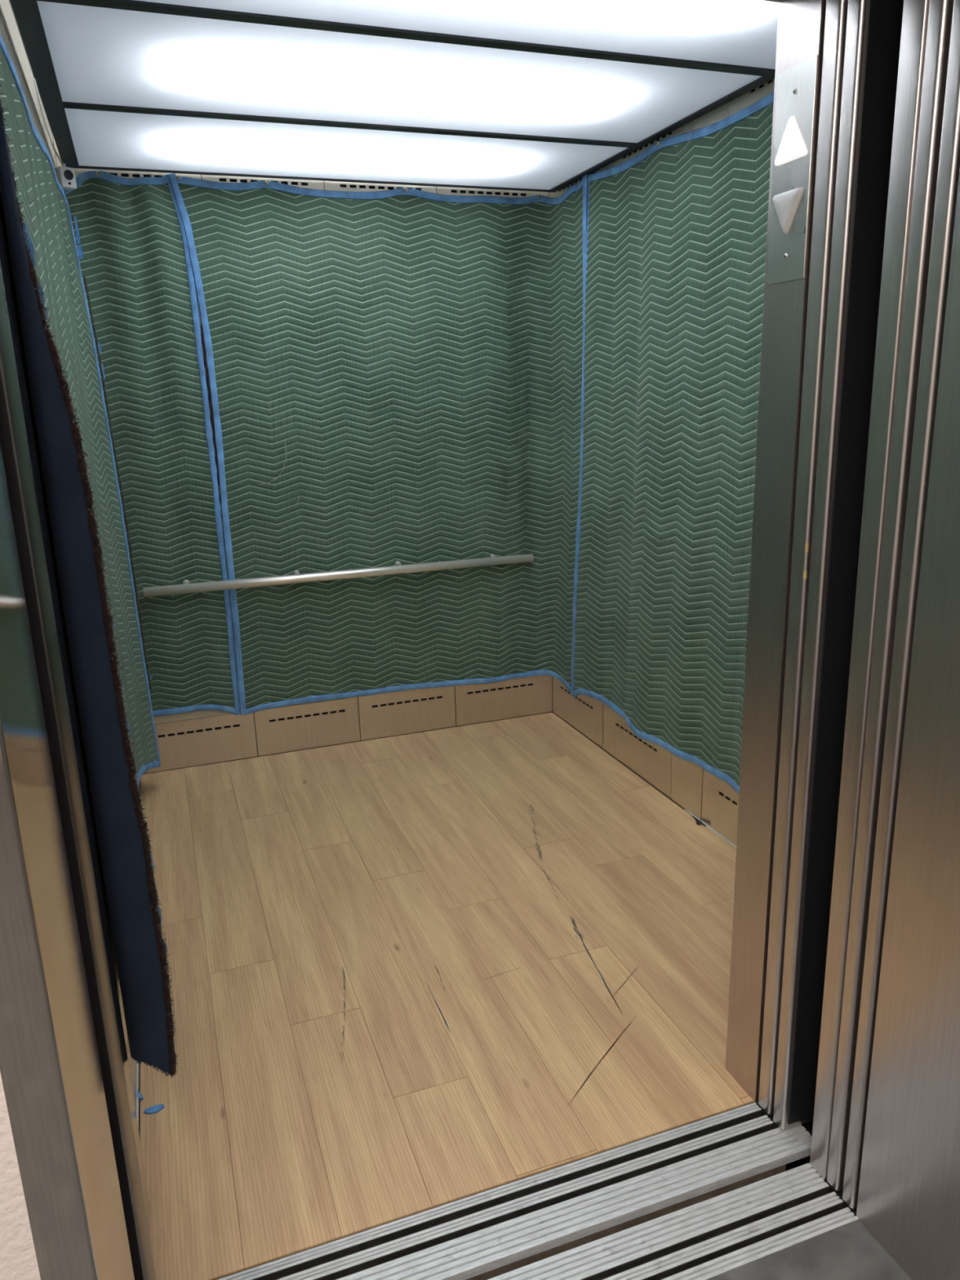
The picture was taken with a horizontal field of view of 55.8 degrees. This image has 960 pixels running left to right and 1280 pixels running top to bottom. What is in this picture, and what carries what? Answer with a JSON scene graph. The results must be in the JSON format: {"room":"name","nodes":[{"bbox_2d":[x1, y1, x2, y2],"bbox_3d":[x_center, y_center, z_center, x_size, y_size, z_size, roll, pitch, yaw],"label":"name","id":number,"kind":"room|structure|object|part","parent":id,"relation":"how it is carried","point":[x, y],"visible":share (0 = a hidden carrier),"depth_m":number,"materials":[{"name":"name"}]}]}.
{"room":"elevator","nodes":[
{"label":"elevator","id":0,"kind":"room"},
{"bbox_2d":[0,1072,40,1279],"bbox_3d":[-1.861,0.031,0.473,2.800,2.800,0.265,-7,16,-19],"label":"wall","id":1,"kind":"structure","parent":0,"point":[18,1259],"depth_m":0.99,"materials":[{"name":"beige paint"}]},
{"bbox_2d":[0,444,134,1279],"bbox_3d":[-0.519,0.115,0.984,0.055,2.300,0.282,-7,16,-19],"label":"trim","id":2,"kind":"structure","parent":1,"relation":"attached to","point":[51,1070],"depth_m":0.97,"materials":[{"name":"metal"}]},
{"bbox_2d":[8,0,53,136],"bbox_3d":[-0.184,-1.616,2.369,1.998,0.030,2.595,-7,16,-19],"label":"ceiling","id":3,"kind":"structure","parent":0,"point":[9,0],"depth_m":2.49,"materials":[{"name":"grey"}]},
{"bbox_2d":[9,0,778,192],"bbox_3d":[-0.190,-1.518,2.434,1.873,0.060,2.232,-7,16,-19],"label":"ceiling light","id":4,"kind":"object","parent":3,"relation":"attached to","point":[535,95],"visible":0.99,"depth_m":2.41,"materials":[{"name":"white"}]},
{"bbox_3d":[-0.439,-1.676,3.133,1.790,0.006,0.688,-7,16,-19],"label":"diffuser panel","id":5,"kind":"part","parent":4,"relation":"part of","materials":[{"name":"white plastic"}]},
{"bbox_3d":[-0.190,-1.506,2.468,1.790,0.006,0.697,-7,16,-19],"label":"diffuser panel","id":6,"kind":"part","parent":4,"relation":"part of","materials":[{"name":"white plastic"}]},
{"bbox_3d":[0.064,-1.332,1.789,1.790,0.006,0.717,-7,16,-19],"label":"diffuser panel","id":7,"kind":"part","parent":4,"relation":"part of","materials":[{"name":"white plastic"}]},
{"bbox_2d":[0,0,124,1031],"bbox_3d":[-1.065,-0.309,2.359,0.040,2.440,2.568,-7,16,-19],"label":"wall","id":8,"kind":"structure","parent":0,"point":[9,32],"depth_m":1.89,"materials":[{"name":"black"}]},
{"bbox_3d":[-1.145,-0.476,2.579,0.010,2.226,0.837,-7,16,-19],"label":"wall panel","id":9,"kind":"part","parent":8,"relation":"part of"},
{"bbox_3d":[-1.387,-0.643,3.228,0.010,2.226,0.582,-7,16,-19],"label":"wall panel","id":10,"kind":"part","parent":8,"relation":"part of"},
{"bbox_2d":[33,78,76,190],"bbox_3d":[-1.326,-1.569,2.845,0.062,0.188,0.520,-7,16,-19],"label":"security camera","id":11,"kind":"object","parent":8,"relation":"attached to","point":[65,175],"visible":0.95,"depth_m":3.05,"materials":[{"name":"white plastic"}]},
{"bbox_2d":[0,215,151,1279],"bbox_3d":[-0.641,0.027,1.326,0.044,2.300,0.280,-7,16,-19],"label":"trim","id":12,"kind":"structure","parent":8,"relation":"attached to","point":[5,271],"depth_m":1.44,"materials":[{"name":"metal"}]},
{"bbox_2d":[0,261,155,1279],"bbox_3d":[-0.590,0.041,1.266,0.010,2.300,0.108,-7,16,-19],"label":"trim","id":13,"kind":"structure","parent":8,"relation":"attached to","point":[7,359],"depth_m":1.27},
{"bbox_2d":[0,34,178,1077],"bbox_3d":[-1.001,-0.260,2.449,0.114,2.105,2.106,-7,16,-19],"label":"blanket","id":14,"kind":"object","parent":8,"relation":"attached to","point":[83,497],"visible":1,"depth_m":1.63,"materials":[{"name":"green fabric"}]},
{"bbox_2d":[124,1015,136,1112],"bbox_3d":[-1.062,0.736,2.764,0.010,0.211,2.292,-7,16,-19],"label":"baseboard","id":15,"kind":"structure","parent":8,"relation":"attached to","point":[131,1062],"depth_m":2.00,"materials":[{"name":"wood"}]},
{"bbox_2d":[136,1061,138,1128],"bbox_3d":[-0.757,1.037,2.003,0.004,0.004,0.520,-7,16,-19],"label":"trim","id":16,"kind":"structure","parent":8,"relation":"attached to","point":[137,1064],"depth_m":2.05,"materials":[{"name":"silver metal"}]},
{"bbox_2d":[52,136,552,755],"bbox_3d":[-0.585,-0.721,3.851,1.998,2.440,0.040,-7,16,-19],"label":"wall","id":17,"kind":"structure","parent":0,"point":[314,184],"depth_m":3.64,"materials":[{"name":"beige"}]},
{"bbox_3d":[-1.251,-0.741,3.581,0.494,2.226,0.010,-7,16,-19],"label":"wall panel","id":18,"kind":"part","parent":17,"relation":"part of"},
{"bbox_2d":[63,170,239,716],"bbox_3d":[-1.260,-0.676,3.557,0.440,2.119,0.042,-7,16,-18],"label":"blanket","id":19,"kind":"object","parent":17,"relation":"attached to","point":[136,267],"visible":0.84,"depth_m":3.53,"materials":[{"name":"green fabric"}]},
{"bbox_3d":[-0.800,-0.795,3.735,0.458,2.226,0.010,-7,16,-19],"label":"wall panel","id":20,"kind":"part","parent":17,"relation":"part of","materials":[{"name":"green fabric"}]},
{"bbox_2d":[142,553,533,597],"bbox_3d":[-0.553,-0.289,3.879,1.675,0.052,0.056,-7,16,-19],"label":"handrail","id":21,"kind":"object","parent":17,"relation":"attached to","point":[186,587],"visible":1,"depth_m":3.83,"materials":[{"name":"silver metal"}]},
{"bbox_2d":[143,675,552,773],"bbox_3d":[-0.549,0.357,4.125,1.915,0.211,0.010,-7,16,-19],"label":"baseboard","id":22,"kind":"structure","parent":17,"relation":"attached to","point":[456,707],"depth_m":4.10,"materials":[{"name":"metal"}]},
{"bbox_3d":[-0.767,0.384,4.050,0.458,0.211,0.010,-7,16,-19],"label":"kick panel","id":23,"kind":"part","parent":22,"relation":"part of","materials":[{"name":"metal"}]},
{"bbox_3d":[-0.334,0.332,4.198,0.457,0.211,0.010,-7,16,-19],"label":"kick panel","id":24,"kind":"part","parent":22,"relation":"part of","materials":[{"name":"metal"}]},
{"bbox_3d":[0.117,0.277,4.353,0.497,0.211,0.010,-7,16,-19],"label":"kick panel","id":25,"kind":"part","parent":22,"relation":"part of","materials":[{"name":"wood"}]},
{"bbox_2d":[168,173,587,715],"bbox_3d":[-0.353,-0.757,3.852,1.573,2.166,0.377,-3,15,-5],"label":"blanket","id":26,"kind":"object","parent":17,"relation":"hanging from","point":[393,375],"visible":0.99,"depth_m":3.83,"materials":[{"name":"green fabric"}]},
{"bbox_3d":[-0.368,-0.847,3.884,0.457,2.226,0.010,-7,16,-19],"label":"wall panel","id":27,"kind":"part","parent":17,"relation":"part of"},
{"bbox_3d":[0.083,-0.901,4.038,0.497,2.226,0.010,-7,16,-19],"label":"wall panel","id":28,"kind":"part","parent":17,"relation":"part of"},
{"bbox_2d":[0,365,857,1279],"bbox_3d":[0.260,0.131,1.459,2.600,2.620,0.320,-7,16,-19],"label":"door frame","id":29,"kind":"structure","parent":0,"point":[6,440],"depth_m":1.25,"materials":[{"name":"black"}]},
{"bbox_2d":[809,0,929,1179],"bbox_3d":[1.065,-0.051,1.665,0.912,2.180,0.044,-7,16,-19],"label":"trim","id":30,"kind":"structure","parent":29,"relation":"attached to","point":[915,12],"depth_m":1.47,"materials":[{"name":"metal"}]},
{"bbox_2d":[826,0,953,1191],"bbox_3d":[1.079,-0.043,1.628,0.911,2.176,0.032,-7,16,-19],"label":"door","id":31,"kind":"structure","parent":29,"relation":"on","point":[940,11],"depth_m":1.43,"materials":[{"name":"metal"}]},
{"bbox_2d":[137,711,758,1279],"bbox_3d":[-0.125,0.763,3.031,1.978,0.030,2.520,-7,16,-19],"label":"floor","id":32,"kind":"structure","parent":0,"point":[411,974],"depth_m":2.43,"materials":[{"name":"brown wood"}]},
{"bbox_2d":[137,1088,143,1100],"bbox_3d":[-0.769,1.025,2.046,0.010,0.007,0.038,-10,17,-30],"label":"scrap","id":33,"kind":"object","parent":32,"relation":"on","point":[140,1095],"visible":1,"depth_m":2.04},
{"bbox_2d":[143,1103,164,1114],"bbox_3d":[-0.720,1.037,2.003,0.044,0.004,0.021,-7,16,-19],"label":"scrap","id":34,"kind":"object","parent":32,"relation":"on","point":[153,1109],"visible":1,"depth_m":2.00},
{"bbox_2d":[217,1102,812,1279],"bbox_3d":[0.050,1.121,1.721,1.330,0.055,0.144,-7,16,-19],"label":"threshold","id":35,"kind":"object","parent":32,"relation":"attached to","point":[491,1233],"visible":0.88,"depth_m":1.74,"materials":[{"name":"metal"}]},
{"bbox_2d":[691,815,706,826],"bbox_3d":[0.782,0.653,3.273,0.021,0.006,0.095,-7,16,-19],"label":"clump","id":36,"kind":"object","parent":32,"relation":"on","point":[699,822],"visible":1,"depth_m":3.26,"materials":[{"name":"grey"}]},
{"bbox_2d":[548,78,774,804],"bbox_3d":[0.768,-0.535,3.009,0.040,2.440,2.528,-7,16,-19],"label":"wall","id":37,"kind":"structure","parent":0,"point":[749,98],"depth_m":2.78,"materials":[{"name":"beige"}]},
{"bbox_3d":[0.415,-0.867,3.875,0.010,2.226,0.527,-7,16,-19],"label":"wall panel","id":38,"kind":"part","parent":37,"relation":"part of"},
{"bbox_2d":[552,676,738,846],"bbox_3d":[0.764,0.527,3.347,0.010,0.211,2.377,-7,16,-19],"label":"baseboard","id":39,"kind":"structure","parent":37,"relation":"attached to","point":[694,788],"depth_m":3.54,"materials":[{"name":"wood"}]},
{"bbox_3d":[0.635,0.439,3.693,0.010,0.211,0.557,-7,16,-19],"label":"kick panel","id":40,"kind":"part","parent":39,"relation":"part of","materials":[{"name":"wood"}]},
{"bbox_3d":[0.765,0.528,3.344,0.010,0.211,0.204,-7,16,-19],"label":"kick panel","id":41,"kind":"part","parent":39,"relation":"part of","materials":[{"name":"wood"}]},
{"bbox_3d":[0.895,0.617,2.995,0.010,0.211,0.555,-7,16,-19],"label":"kick panel","id":42,"kind":"part","parent":39,"relation":"part of","materials":[{"name":"metal"}]},
{"bbox_3d":[0.601,-0.740,3.378,0.010,2.226,0.557,-7,16,-19],"label":"wall panel","id":43,"kind":"part","parent":37,"relation":"part of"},
{"bbox_2d":[573,91,773,794],"bbox_3d":[0.734,-0.549,2.949,0.037,2.152,2.008,-7,16,-19],"label":"blanket","id":44,"kind":"object","parent":37,"relation":"attached to","point":[677,230],"visible":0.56,"depth_m":3.10,"materials":[{"name":"green fabric"}]},
{"bbox_3d":[0.731,-0.651,3.029,0.010,2.226,0.204,-7,16,-19],"label":"wall panel","id":45,"kind":"part","parent":37,"relation":"part of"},
{"bbox_2d":[684,808,736,848],"bbox_3d":[0.962,0.768,2.829,0.006,0.004,1.180,-7,16,-19],"label":"trim","id":46,"kind":"structure","parent":37,"relation":"attached to","point":[685,810],"depth_m":3.19,"materials":[{"name":"beige"}]},
{"bbox_3d":[0.862,-0.561,2.681,0.010,2.226,0.555,-7,16,-19],"label":"wall panel","id":47,"kind":"part","parent":37,"relation":"part of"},
{"bbox_2d":[725,0,826,1102],"bbox_3d":[0.856,-0.221,1.820,0.657,2.440,0.110,-7,16,-19],"label":"door jamb","id":48,"kind":"structure","parent":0,"point":[801,23],"depth_m":1.74,"materials":[{"name":"metal"}]},
{"bbox_2d":[763,0,782,2],"bbox_3d":[-0.076,-1.140,1.235,1.264,0.310,0.110,-7,16,-19],"label":"trim","id":49,"kind":"structure","parent":48,"relation":"attached to","point":[775,1],"depth_m":1.52,"materials":[{"name":"metal"}]},
{"bbox_2d":[766,54,817,284],"bbox_3d":[0.526,-0.790,1.546,0.012,0.336,0.100,-7,16,-19],"label":"lantern","id":50,"kind":"object","parent":48,"relation":"attached to","point":[796,86],"visible":1,"depth_m":1.54,"materials":[{"name":"metal"}]},
{"bbox_2d":[758,0,848,1114],"bbox_3d":[1.007,-0.092,1.819,0.913,2.176,0.044,-7,16,-19],"label":"door","id":51,"kind":"structure","parent":48,"relation":"in","point":[836,11],"depth_m":1.62,"materials":[{"name":"metal"}]},
{"bbox_2d":[773,0,868,1130],"bbox_3d":[1.024,-0.081,1.776,0.912,2.176,0.035,-7,16,-19],"label":"door","id":52,"kind":"structure","parent":48,"relation":"in","point":[857,10],"depth_m":1.57,"materials":[{"name":"metal"}]},
{"bbox_2d":[787,0,903,1124],"bbox_3d":[1.026,-0.093,1.752,0.880,2.180,0.004,-7,16,-19],"label":"door frame","id":53,"kind":"structure","parent":48,"relation":"attached to","point":[884,21],"depth_m":1.57,"materials":[{"name":"black metal"}]},
{"bbox_2d":[706,1219,911,1279],"bbox_3d":[0.777,1.603,-0.151,7.000,0.059,3.648,-7,16,-19],"label":"floor","id":54,"kind":"structure","parent":0,"point":[849,1251],"depth_m":1.61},
{"bbox_2d":[487,1163,858,1279],"bbox_3d":[0.074,1.177,1.557,1.299,0.080,0.138,-7,16,-19],"label":"threshold","id":55,"kind":"object","parent":54,"relation":"attached to","point":[707,1239],"visible":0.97,"depth_m":1.67,"materials":[{"name":"metal"}]},
{"bbox_3d":[2.199,-0.427,1.751,2.641,2.800,0.190,-7,16,-19],"label":"wall","id":56,"kind":"structure","parent":0,"visible":0},
{"bbox_2d":[842,0,959,1208],"bbox_3d":[1.094,-0.033,1.588,0.912,2.176,0.031,-7,16,-19],"label":"door","id":57,"kind":"structure","parent":56,"relation":"in","point":[948,167],"depth_m":1.41,"materials":[{"name":"metal"}]},
{"bbox_2d":[856,169,959,1279],"bbox_3d":[0.844,-0.017,1.330,0.272,2.300,0.255,-7,16,-19],"label":"elevator door frame","id":58,"kind":"structure","parent":56,"relation":"attached to","point":[908,1196],"depth_m":1.45,"materials":[{"name":"metal"}]}
]}

